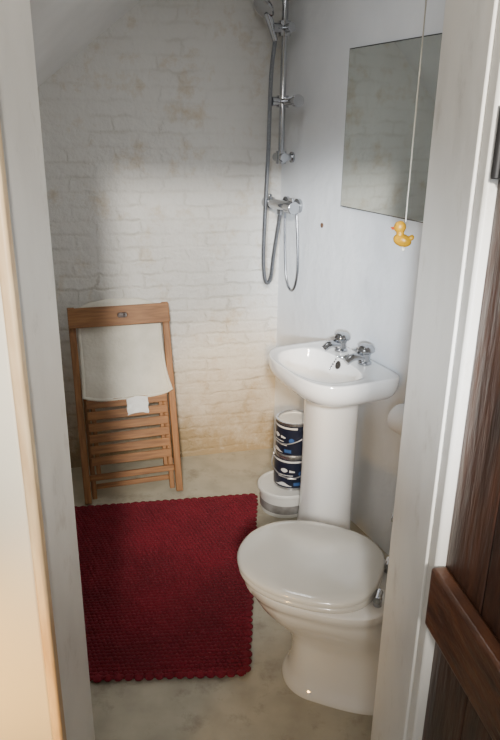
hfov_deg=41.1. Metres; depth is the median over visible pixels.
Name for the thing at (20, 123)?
trim
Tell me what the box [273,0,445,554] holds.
wall
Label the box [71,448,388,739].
floor
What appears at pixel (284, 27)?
shower
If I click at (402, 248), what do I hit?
pull cord
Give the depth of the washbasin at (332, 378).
2.79 m
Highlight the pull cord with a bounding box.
[401,0,426,250]
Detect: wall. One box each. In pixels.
[38,0,281,467]
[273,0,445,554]
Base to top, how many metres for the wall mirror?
0.597 m
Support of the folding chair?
on the floor
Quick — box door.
[422,110,499,739]
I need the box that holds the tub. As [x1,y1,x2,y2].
[257,470,299,517]
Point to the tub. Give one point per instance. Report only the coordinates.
(275, 501)
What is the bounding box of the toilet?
[237,511,393,714]
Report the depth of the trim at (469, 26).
1.19 m
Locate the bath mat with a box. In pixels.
[74,493,257,682]
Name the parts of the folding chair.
post, leg, seat rail, rail, seat rail, leg, post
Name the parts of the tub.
lid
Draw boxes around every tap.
[321,331,350,352]
[344,343,374,365]
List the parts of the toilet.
seat, lid, bowl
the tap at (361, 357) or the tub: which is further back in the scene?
the tub
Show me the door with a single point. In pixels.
(462, 618)
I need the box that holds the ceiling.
[30,0,140,86]
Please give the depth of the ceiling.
2.54 m
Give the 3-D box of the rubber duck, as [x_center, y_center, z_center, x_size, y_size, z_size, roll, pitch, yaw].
[0.361,-0.323,1.584,0.058,0.060,0.035,8,21,19]
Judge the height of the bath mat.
0.018 m
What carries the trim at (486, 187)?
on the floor
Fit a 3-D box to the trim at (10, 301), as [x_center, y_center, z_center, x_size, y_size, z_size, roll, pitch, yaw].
[-0.400,0.293,1.249,0.022,1.980,0.030,1,20,0]
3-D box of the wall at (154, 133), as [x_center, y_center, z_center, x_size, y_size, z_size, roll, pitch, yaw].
[-0.574,-0.752,3.196,1.740,2.600,0.120,-4,21,-13]
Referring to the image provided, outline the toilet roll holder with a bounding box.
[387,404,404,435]
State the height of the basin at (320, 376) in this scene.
0.134 m
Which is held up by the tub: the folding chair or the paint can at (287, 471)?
the paint can at (287, 471)
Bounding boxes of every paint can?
[271,447,301,490]
[274,409,303,457]
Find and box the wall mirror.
[340,33,441,222]
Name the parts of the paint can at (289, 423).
handle, can lid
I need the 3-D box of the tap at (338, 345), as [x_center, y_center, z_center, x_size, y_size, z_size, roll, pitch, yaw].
[0.361,-0.119,2.818,0.125,0.081,0.086,1,20,0]
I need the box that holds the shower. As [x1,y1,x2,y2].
[253,0,303,291]
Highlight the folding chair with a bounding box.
[67,298,182,504]
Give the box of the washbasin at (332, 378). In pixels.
[269,331,399,529]
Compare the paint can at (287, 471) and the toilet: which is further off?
the paint can at (287, 471)
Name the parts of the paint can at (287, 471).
handle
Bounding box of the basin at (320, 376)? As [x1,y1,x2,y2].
[269,340,399,406]
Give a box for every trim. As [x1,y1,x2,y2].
[0,0,94,739]
[0,125,66,739]
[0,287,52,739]
[371,0,498,739]
[406,0,499,739]
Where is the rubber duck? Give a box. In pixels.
[391,221,413,246]
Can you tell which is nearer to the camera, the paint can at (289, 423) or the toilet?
the toilet

